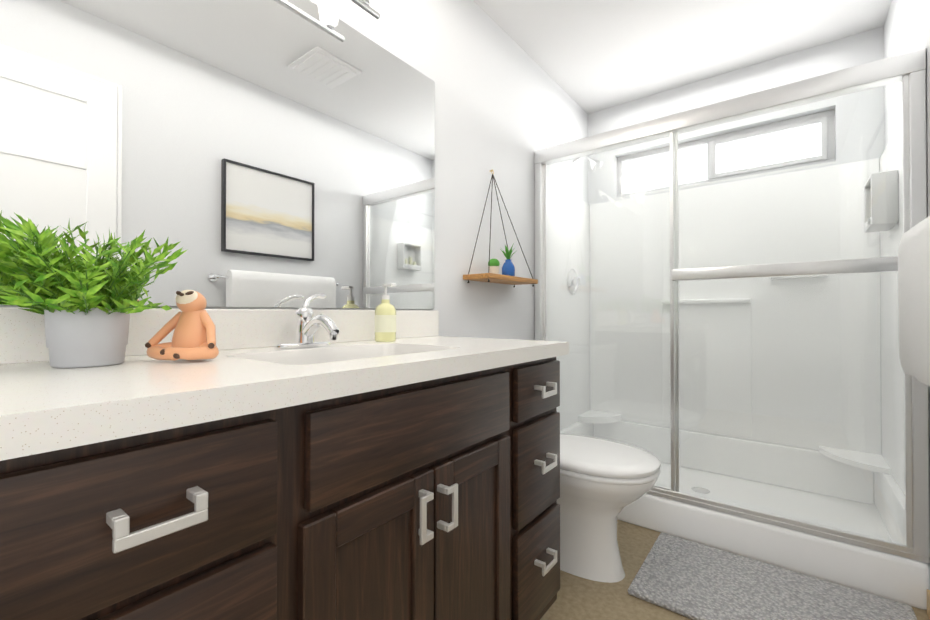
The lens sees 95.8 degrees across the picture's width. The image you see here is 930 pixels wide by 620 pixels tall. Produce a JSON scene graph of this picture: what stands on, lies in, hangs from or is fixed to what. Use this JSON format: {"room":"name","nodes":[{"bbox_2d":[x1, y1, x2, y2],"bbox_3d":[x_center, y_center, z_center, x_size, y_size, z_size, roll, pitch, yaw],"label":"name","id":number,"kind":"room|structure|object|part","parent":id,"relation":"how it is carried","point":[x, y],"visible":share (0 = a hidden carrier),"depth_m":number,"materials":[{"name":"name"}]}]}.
{"room":"bathroom","nodes":[
{"label":"bathroom","id":0,"kind":"room"},
{"bbox_2d":[0,0,587,339],"bbox_3d":[-0.336,-0.192,1.524,0.120,2.460,4.086,0,-1,38],"label":"wall","id":1,"kind":"structure","parent":0,"point":[506,105],"depth_m":1.95,"materials":[{"name":"paint"}]},
{"bbox_2d":[0,0,434,308],"bbox_3d":[-0.520,-0.467,1.180,0.006,0.919,1.297,0,-1,38],"label":"mirror","id":2,"kind":"object","parent":1,"relation":"attached to","point":[263,153],"visible":1,"depth_m":1.07,"materials":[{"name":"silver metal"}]},
{"bbox_2d":[351,0,379,19],"bbox_3d":[-0.464,-1.012,1.145,0.144,0.156,0.550,0,-1,38],"label":"sconce","id":3,"kind":"object","parent":1,"relation":"attached to","point":[364,5],"visible":1,"depth_m":1.30,"materials":[{"name":"silver metal"}]},
{"bbox_2d":[463,169,537,286],"bbox_3d":[0.175,-0.395,1.968,0.148,0.557,0.430,0,-1,38],"label":"shelf","id":4,"kind":"object","parent":1,"relation":"attached to","point":[498,278],"visible":1,"depth_m":1.92,"materials":[{"name":"brown wood"}]},
{"bbox_2d":[488,259,499,273],"bbox_3d":[0.131,-0.194,1.906,0.054,0.079,0.054,0,-1,38],"label":"cactus pot","id":5,"kind":"object","parent":4,"relation":"on","point":[494,267],"visible":0.83,"depth_m":1.89,"materials":[{"name":"beige"}]},
{"bbox_2d":[500,243,514,275],"bbox_3d":[0.207,-0.236,2.005,0.092,0.165,0.090,0,-1,38],"label":"vase","id":6,"kind":"object","parent":4,"relation":"on","point":[508,267],"visible":0.77,"depth_m":1.99,"materials":[{"name":"blue ceramic"}]},
{"bbox_2d":[474,0,891,113],"bbox_3d":[0.314,-1.476,1.034,1.760,0.100,4.086,0,-1,38],"label":"ceiling","id":7,"kind":"structure","parent":0,"point":[589,56],"depth_m":2.16,"materials":[{"name":"paint"}]},
{"bbox_2d":[540,520,929,619],"bbox_3d":[0.314,1.084,1.015,1.760,0.100,4.086,0,-1,38],"label":"floor","id":8,"kind":"structure","parent":0,"point":[579,598],"depth_m":1.52,"materials":[{"name":"tile"}]},
{"bbox_2d":[0,307,568,619],"bbox_3d":[-0.286,0.516,0.999,0.587,1.037,1.306,0,-1,38],"label":"bathroom vanity","id":9,"kind":"object","parent":8,"relation":"on","point":[355,470],"visible":1,"depth_m":0.66,"materials":[{"name":"brown wood"}]},
{"bbox_2d":[0,210,186,367],"bbox_3d":[-0.647,-0.040,0.684,0.342,0.272,0.374,0,-1,38],"label":"plant","id":10,"kind":"object","parent":9,"relation":"on","point":[84,310],"visible":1,"depth_m":0.69,"materials":[{"name":"green plant"}]},
{"bbox_2d":[145,290,218,360],"bbox_3d":[-0.533,0.029,0.807,0.127,0.136,0.108,0,-1,38],"label":"sloth","id":11,"kind":"object","parent":9,"relation":"on","point":[192,324],"visible":1,"depth_m":0.80,"materials":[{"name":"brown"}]},
{"bbox_2d":[275,293,338,347],"bbox_3d":[-0.394,0.025,1.115,0.174,0.148,0.166,0,-1,38],"label":"faucet","id":12,"kind":"object","parent":9,"relation":"on","point":[308,323],"visible":1,"depth_m":1.12,"materials":[{"name":"silver metal"}]},
{"bbox_2d":[375,283,395,341],"bbox_3d":[-0.256,0.008,1.363,0.075,0.187,0.069,0,-1,38],"label":"soap dispenser","id":13,"kind":"object","parent":9,"relation":"on","point":[385,320],"visible":1,"depth_m":1.34,"materials":[{"name":"beige plastic"}]},
{"bbox_2d":[557,475,657,582],"bbox_3d":[0.441,0.832,1.767,0.684,0.416,0.393,0,-1,38],"label":"toilet","id":14,"kind":"object","parent":8,"relation":"on","point":[589,513],"visible":0.38,"depth_m":1.62,"materials":[{"name":"white ceramic"}]},
{"bbox_2d":[560,469,659,484],"bbox_3d":[0.494,0.614,1.727,0.563,0.019,0.399,0,-1,38],"label":"seat","id":15,"kind":"object","parent":14,"relation":"on","point":[614,481],"visible":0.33,"depth_m":1.51,"materials":[{"name":"white ceramic"}]},
{"bbox_2d":[560,433,660,478],"bbox_3d":[0.494,0.585,1.727,0.565,0.032,0.401,0,-1,38],"label":"lid","id":16,"kind":"object","parent":15,"relation":"on","point":[593,456],"visible":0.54,"depth_m":1.60,"materials":[{"name":"white ceramic"}]},
{"bbox_2d":[547,122,928,609],"bbox_3d":[1.236,0.143,2.222,1.515,1.800,0.814,0,-1,38],"label":"shower stall","id":17,"kind":"object","parent":8,"relation":"on","point":[900,579],"depth_m":2.32,"materials":[{"name":"white plastic"}]},
{"bbox_2d":[567,156,602,294],"bbox_3d":[0.779,-0.555,2.684,0.205,0.914,0.170,0,-1,38],"label":"faucet","id":18,"kind":"object","parent":17,"relation":"attached to","point":[594,162],"depth_m":2.69,"materials":[{"name":"silver metal"}]},
{"bbox_2d":[534,48,929,562],"bbox_3d":[1.002,-0.014,1.919,1.516,1.779,0.095,0,-1,38],"label":"shower door","id":19,"kind":"structure","parent":17,"relation":"attached to","point":[908,70],"depth_m":1.70,"materials":[{"name":"clear glass"}]},
{"bbox_3d":[1.817,-0.469,1.845,0.094,0.220,0.224,0,-1,38],"label":"shower cap","id":20,"kind":"part","parent":17,"relation":"part of","materials":[{"name":"white plastic"}]},
{"bbox_2d":[628,532,916,619],"bbox_3d":[1.065,1.027,1.488,0.805,0.021,0.512,0,-1,38],"label":"bath mat","id":21,"kind":"object","parent":8,"relation":"on","point":[689,579],"visible":0.98,"depth_m":1.51,"materials":[{"name":"grey fabric"}]},
{"bbox_2d":[588,26,883,449],"bbox_3d":[1.522,-0.184,2.597,1.520,2.460,0.120,0,-1,38],"label":"wall","id":22,"kind":"structure","parent":0,"point":[865,47],"depth_m":2.38,"materials":[{"name":"paint"}]},
{"bbox_2d":[615,109,835,198],"bbox_3d":[1.521,-0.920,2.593,1.150,0.307,0.107,0,-1,38],"label":"shower window","id":23,"kind":"structure","parent":22,"relation":"in","point":[773,139],"depth_m":2.52,"materials":[{"name":"glass"}]},
{"bbox_2d":[883,0,929,589],"bbox_3d":[0.964,-0.199,0.525,0.120,2.460,4.086,0,-1,38],"label":"wall","id":24,"kind":"structure","parent":0,"point":[906,27],"depth_m":1.71,"materials":[{"name":"paint"}]},
{"bbox_2d":[898,216,929,385],"bbox_3d":[1.128,-0.031,0.943,0.128,0.429,0.848,0,-1,38],"label":"towel","id":25,"kind":"object","parent":24,"relation":"attached to","point":[914,292],"visible":1,"depth_m":1.07,"materials":[{"name":"white fabric"}]},
{"bbox_2d":[927,589,929,618],"bbox_3d":[1.148,0.991,0.866,0.013,0.085,1.425,0,-1,38],"label":"baseboard","id":26,"kind":"structure","parent":24,"relation":"attached to","point":[928,602],"depth_m":1.41,"materials":[{"name":"brown wood"}]}
]}

